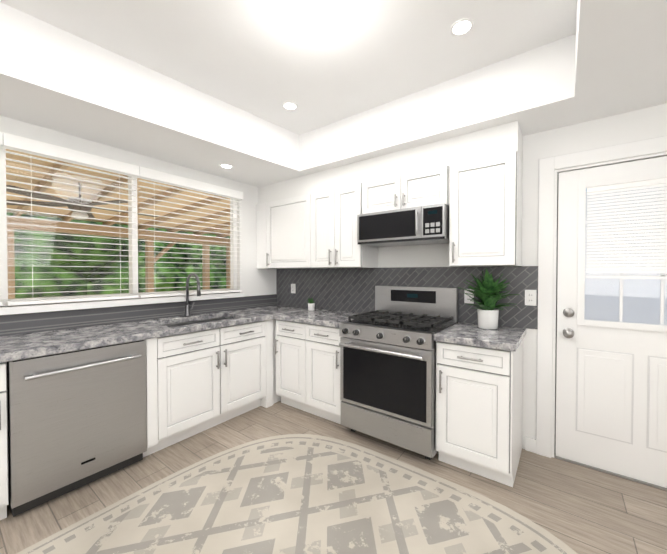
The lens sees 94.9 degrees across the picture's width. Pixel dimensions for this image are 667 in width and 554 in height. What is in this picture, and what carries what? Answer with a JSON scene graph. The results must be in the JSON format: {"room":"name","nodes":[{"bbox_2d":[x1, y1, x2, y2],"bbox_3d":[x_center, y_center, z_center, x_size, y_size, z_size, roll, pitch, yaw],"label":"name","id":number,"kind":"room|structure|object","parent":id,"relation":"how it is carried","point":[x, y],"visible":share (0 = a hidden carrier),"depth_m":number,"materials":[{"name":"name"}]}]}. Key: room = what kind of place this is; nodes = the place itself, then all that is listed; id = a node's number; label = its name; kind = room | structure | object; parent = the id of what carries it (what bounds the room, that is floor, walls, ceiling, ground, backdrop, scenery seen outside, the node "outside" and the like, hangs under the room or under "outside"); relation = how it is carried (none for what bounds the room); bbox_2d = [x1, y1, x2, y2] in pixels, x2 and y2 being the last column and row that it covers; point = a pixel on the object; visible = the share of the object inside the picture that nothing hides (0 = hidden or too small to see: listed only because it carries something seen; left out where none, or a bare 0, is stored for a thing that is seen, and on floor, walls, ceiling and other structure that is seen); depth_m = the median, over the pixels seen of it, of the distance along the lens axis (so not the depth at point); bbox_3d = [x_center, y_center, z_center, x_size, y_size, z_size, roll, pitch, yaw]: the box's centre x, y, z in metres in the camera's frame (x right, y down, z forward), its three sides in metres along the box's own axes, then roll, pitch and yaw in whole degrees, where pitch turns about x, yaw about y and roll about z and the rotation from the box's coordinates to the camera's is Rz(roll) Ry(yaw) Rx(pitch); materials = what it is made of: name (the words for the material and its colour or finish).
{"room":"kitchen","nodes":[
{"label":"kitchen","id":0,"kind":"room"},
{"bbox_2d":[0,115,275,306],"bbox_3d":[-2.389,-0.121,1.806,0.150,2.840,5.350,1,1,37],"label":"wall","id":1,"kind":"structure","parent":0,"point":[253,279],"depth_m":3.16,"materials":[{"name":"paint"}]},
{"bbox_2d":[0,147,243,314],"bbox_3d":[-1.923,-0.343,2.384,0.185,1.165,2.800,1,1,37],"label":"window","id":2,"kind":"structure","parent":1,"relation":"in","point":[133,276],"depth_m":2.51,"materials":[{"name":"clear glass"}]},
{"bbox_2d":[0,132,242,305],"bbox_3d":[-1.850,-0.372,2.329,0.073,1.101,2.736,1,1,37],"label":"window blinds","id":3,"kind":"object","parent":2,"relation":"attached to","point":[26,145],"visible":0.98,"depth_m":2.40,"materials":[{"name":"white plastic"}]},
{"bbox_2d":[0,294,276,336],"bbox_3d":[-1.742,0.308,2.541,0.008,0.139,3.392,1,1,37],"label":"backsplash","id":4,"kind":"structure","parent":1,"relation":"attached to","point":[18,324],"depth_m":2.49,"materials":[{"name":"tile"}]},
{"bbox_2d":[0,0,666,186],"bbox_3d":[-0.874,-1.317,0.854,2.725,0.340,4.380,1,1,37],"label":"ceiling","id":5,"kind":"structure","parent":0,"point":[339,73],"depth_m":1.89,"materials":[{"name":"paint"}]},
{"bbox_2d":[220,164,232,168],"bbox_3d":[-1.020,-1.054,2.921,0.124,0.006,0.124,1,1,37],"label":"recessed light","id":6,"kind":"object","parent":5,"relation":"in","point":[227,166],"visible":1,"depth_m":2.92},
{"bbox_2d":[283,102,297,110],"bbox_3d":[-0.359,-1.409,2.530,0.124,0.006,0.124,1,1,37],"label":"recessed light","id":7,"kind":"object","parent":5,"relation":"in","point":[290,106],"visible":1,"depth_m":2.53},
{"bbox_2d":[450,18,473,36],"bbox_3d":[0.720,-1.396,1.718,0.124,0.006,0.124,1,1,37],"label":"recessed light","id":8,"kind":"object","parent":5,"relation":"in","point":[461,27],"visible":1,"depth_m":1.72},
{"bbox_2d":[0,401,666,553],"bbox_3d":[-0.446,1.359,0.460,4.900,0.080,5.500,1,1,37],"label":"floor","id":9,"kind":"structure","parent":0,"point":[578,509],"depth_m":1.85,"materials":[{"name":"brown wood"}]},
{"bbox_2d":[0,362,8,519],"bbox_3d":[-2.105,0.871,1.564,0.606,0.862,0.550,1,1,37],"label":"base cabinet","id":10,"kind":"object","parent":9,"relation":"on","point":[4,463],"depth_m":1.59,"materials":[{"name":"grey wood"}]},
{"bbox_2d":[0,305,307,362],"bbox_3d":[-1.494,0.402,2.347,0.635,0.044,3.418,1,1,37],"label":"countertop","id":11,"kind":"structure","parent":10,"relation":"on","point":[23,346],"depth_m":2.12,"materials":[{"name":"stone"}]},
{"bbox_2d":[184,273,200,316],"bbox_3d":[-1.295,0.166,2.857,0.245,0.412,0.095,1,1,37],"label":"faucet","id":12,"kind":"object","parent":11,"relation":"on","point":[187,309],"visible":1,"depth_m":2.88,"materials":[{"name":"metal"}]},
{"bbox_2d":[165,317,231,326],"bbox_3d":[-1.178,0.512,2.750,0.424,0.185,0.744,1,1,37],"label":"sink","id":13,"kind":"object","parent":11,"relation":"in","point":[195,322],"visible":0.04,"depth_m":2.92,"materials":[{"name":"silver metal"}]},
{"bbox_2d":[7,340,146,516],"bbox_3d":[-1.704,0.865,2.023,0.641,0.860,0.652,1,1,37],"label":"dishwasher","id":14,"kind":"object","parent":9,"relation":"on","point":[77,419],"visible":0.9,"depth_m":1.80,"materials":[{"name":"metal"}]},
{"bbox_2d":[236,319,280,406],"bbox_3d":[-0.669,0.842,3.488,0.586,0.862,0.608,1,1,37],"label":"base cabinet","id":15,"kind":"object","parent":9,"relation":"on","point":[255,341],"depth_m":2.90,"materials":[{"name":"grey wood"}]},
{"bbox_2d":[16,434,577,553],"bbox_3d":[-0.396,1.308,0.859,2.440,0.008,3.080,1,1,37],"label":"rug","id":16,"kind":"object","parent":9,"relation":"on","point":[298,494],"visible":1,"depth_m":1.67,"materials":[{"name":"beige fabric"}]},
{"bbox_2d":[275,320,341,423],"bbox_3d":[-0.084,0.849,3.026,0.832,0.862,0.643,1,1,37],"label":"base cabinet","id":17,"kind":"object","parent":9,"relation":"on","point":[308,368],"visible":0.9,"depth_m":2.78,"materials":[{"name":"white wood"}]},
{"bbox_2d":[273,309,360,327],"bbox_3d":[-0.074,0.392,3.020,0.818,0.044,0.635,1,1,37],"label":"countertop","id":18,"kind":"structure","parent":17,"relation":"on","point":[328,318],"depth_m":2.89,"materials":[{"name":"stone"}]},
{"bbox_2d":[308,297,314,310],"bbox_3d":[-0.253,0.294,3.345,0.104,0.141,0.131,1,1,37],"label":"plant","id":19,"kind":"object","parent":18,"relation":"on","point":[311,305],"visible":1,"depth_m":3.32,"materials":[{"name":"green plant"}]},
{"bbox_2d":[339,286,457,459],"bbox_3d":[0.525,0.691,2.505,0.756,1.195,0.708,1,1,37],"label":"range","id":20,"kind":"object","parent":9,"relation":"on","point":[388,369],"visible":0.98,"depth_m":2.30,"materials":[{"name":"silver metal"}]},
{"bbox_2d":[436,340,522,486],"bbox_3d":[1.043,0.862,2.178,0.456,0.862,0.643,1,1,37],"label":"base cabinet","id":21,"kind":"object","parent":9,"relation":"on","point":[479,398],"visible":0.96,"depth_m":1.95,"materials":[{"name":"white wood"}]},
{"bbox_2d":[434,322,525,351],"bbox_3d":[1.054,0.405,2.171,0.478,0.044,0.635,1,1,37],"label":"countertop","id":22,"kind":"structure","parent":21,"relation":"on","point":[499,338],"depth_m":2.02,"materials":[{"name":"stone"}]},
{"bbox_2d":[458,268,518,329],"bbox_3d":[1.135,0.159,2.260,0.379,0.444,0.342,1,1,37],"label":"plant","id":23,"kind":"object","parent":22,"relation":"on","point":[486,294],"visible":1,"depth_m":2.23,"materials":[{"name":"green plant"}]},
{"bbox_2d":[378,103,666,448],"bbox_3d":[1.162,-0.133,2.575,4.900,2.840,0.150,1,1,37],"label":"wall","id":24,"kind":"structure","parent":0,"point":[638,125],"depth_m":2.25,"materials":[{"name":"paint"}]},
{"bbox_2d":[256,202,271,268],"bbox_3d":[-0.720,-0.481,3.687,0.239,0.758,0.321,1,1,37],"label":"upper cabinet","id":25,"kind":"object","parent":24,"relation":"attached to","point":[264,241],"depth_m":3.56,"materials":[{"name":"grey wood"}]},
{"bbox_2d":[268,193,315,268],"bbox_3d":[-0.382,-0.477,3.432,0.738,0.758,0.321,1,1,37],"label":"upper cabinet","id":26,"kind":"object","parent":24,"relation":"attached to","point":[291,221],"depth_m":3.27,"materials":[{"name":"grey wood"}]},
{"bbox_2d":[316,183,377,267],"bbox_3d":[0.078,-0.472,3.086,0.666,0.758,0.321,1,1,37],"label":"upper cabinet","id":27,"kind":"object","parent":24,"relation":"attached to","point":[316,230],"depth_m":2.91,"materials":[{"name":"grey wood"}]},
{"bbox_2d":[258,121,522,203],"bbox_3d":[0.256,-0.955,2.966,2.665,0.208,0.295,1,1,37],"label":"bulkhead","id":28,"kind":"object","parent":24,"relation":"attached to","point":[495,141],"visible":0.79,"depth_m":2.51,"materials":[{"name":"paint"}]},
{"bbox_2d":[362,166,449,213],"bbox_3d":[0.640,-0.697,2.637,0.756,0.298,0.358,1,1,37],"label":"upper cabinet","id":29,"kind":"object","parent":24,"relation":"attached to","point":[423,188],"visible":0.81,"depth_m":2.49,"materials":[{"name":"white wood"}]},
{"bbox_2d":[357,203,448,246],"bbox_3d":[0.615,-0.416,2.609,0.752,0.260,0.439,1,1,37],"label":"microwave","id":30,"kind":"object","parent":29,"relation":"attached to","point":[424,225],"visible":0.94,"depth_m":2.44,"materials":[{"name":"silver metal"}]},
{"bbox_2d":[276,266,537,328],"bbox_3d":[0.388,0.139,3.063,2.780,0.462,0.008,1,1,37],"label":"backsplash","id":31,"kind":"structure","parent":24,"relation":"attached to","point":[346,289],"depth_m":2.89,"materials":[{"name":"tile"}]},
{"bbox_2d":[291,284,295,292],"bbox_3d":[-0.489,0.140,3.711,0.072,0.116,0.008,1,1,37],"label":"electrical outlet","id":32,"kind":"object","parent":31,"relation":"attached to","point":[293,288],"visible":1,"depth_m":3.70,"materials":[{"name":"white plastic"}]},
{"bbox_2d":[464,289,473,303],"bbox_3d":[1.109,0.158,2.508,0.072,0.116,0.008,1,1,37],"label":"electrical outlet","id":33,"kind":"object","parent":31,"relation":"attached to","point":[466,297],"visible":0.65,"depth_m":2.51,"materials":[{"name":"white plastic"}]},
{"bbox_2d":[525,290,536,305],"bbox_3d":[1.449,0.152,2.253,0.072,0.116,0.008,1,1,37],"label":"electrical outlet","id":34,"kind":"object","parent":31,"relation":"attached to","point":[530,297],"visible":1,"depth_m":2.25,"materials":[{"name":"white plastic"}]},
{"bbox_2d":[449,151,521,266],"bbox_3d":[1.123,-0.460,2.277,0.441,0.762,0.358,1,1,37],"label":"upper cabinet","id":35,"kind":"object","parent":24,"relation":"attached to","point":[485,212],"visible":1,"depth_m":2.15,"materials":[{"name":"white wood"}]},
{"bbox_2d":[525,437,535,452],"bbox_3d":[-0.446,1.269,0.458,4.600,0.100,5.200,1,1,37],"label":"baseboard","id":36,"kind":"structure","parent":24,"relation":"attached to","point":[530,444],"depth_m":2.26,"materials":[{"name":"white wood"}]},
{"bbox_2d":[536,136,666,490],"bbox_3d":[1.964,0.223,1.965,1.092,2.146,0.168,1,1,37],"label":"door frame","id":37,"kind":"structure","parent":24,"relation":"attached to","point":[547,265],"depth_m":2.18,"materials":[{"name":"white wood"}]},
{"bbox_2d":[556,156,666,487],"bbox_3d":[1.920,0.277,1.908,0.854,2.013,0.117,1,1,37],"label":"entry door","id":38,"kind":"structure","parent":24,"relation":"in","point":[611,396],"depth_m":2.00,"materials":[{"name":"white wood"}]},
{"bbox_2d":[584,186,666,324],"bbox_3d":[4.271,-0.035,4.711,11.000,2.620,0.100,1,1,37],"label":"window","id":39,"kind":"structure","parent":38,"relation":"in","point":[605,287],"depth_m":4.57,"materials":[{"name":"glass"}]},
{"label":"outside","id":40,"kind":"structure","parent":0,"visible":0},
{"bbox_3d":[-0.720,1.337,3.920,80.000,0.100,80.000,1,1,37],"label":"ground","id":41,"kind":"structure","parent":40,"visible":0},
{"bbox_2d":[7,212,123,275],"bbox_3d":[-7.295,-0.690,6.976,4.245,3.980,3.838,1,1,37],"label":"tree","id":42,"kind":"object","parent":41,"relation":"on","point":[94,263],"depth_m":6.28,"materials":[{"name":"green plant"}]},
{"bbox_2d":[15,258,225,298],"bbox_3d":[-6.315,0.527,6.562,2.071,1.900,23.428,1,1,37],"label":"bush","id":43,"kind":"object","parent":41,"relation":"on","point":[26,269],"depth_m":6.99,"materials":[{"name":"green plant"}]},
{"bbox_2d":[115,225,189,268],"bbox_3d":[-6.994,-1.346,9.443,4.890,5.266,4.873,1,1,37],"label":"tree","id":44,"kind":"object","parent":41,"relation":"on","point":[177,257],"depth_m":8.54,"materials":[{"name":"green plant"}]},
{"bbox_2d":[166,229,229,271],"bbox_3d":[-4.725,-0.879,11.074,3.979,4.252,4.079,1,1,37],"label":"tree","id":45,"kind":"object","parent":41,"relation":"on","point":[198,254],"depth_m":9.39,"materials":[{"name":"green plant"}]},
{"bbox_3d":[-0.026,1.329,0.643,12.950,0.015,11.600,1,1,37],"label":"paving","id":46,"kind":"object","parent":41,"relation":"on","visible":0},
{"bbox_2d":[6,149,229,298],"bbox_3d":[-3.649,-0.099,3.724,4.130,2.743,10.200,1,1,37],"label":"patio cover","id":47,"kind":"object","parent":46,"relation":"on","point":[11,271],"depth_m":5.03,"materials":[{"name":"brown wood"}]},
{"bbox_2d":[6,182,158,218],"bbox_3d":[-3.176,-0.966,3.944,1.771,0.465,1.720,1,1,37],"label":"fan","id":48,"kind":"object","parent":47,"relation":"hanging from","point":[69,206],"depth_m":3.77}
]}

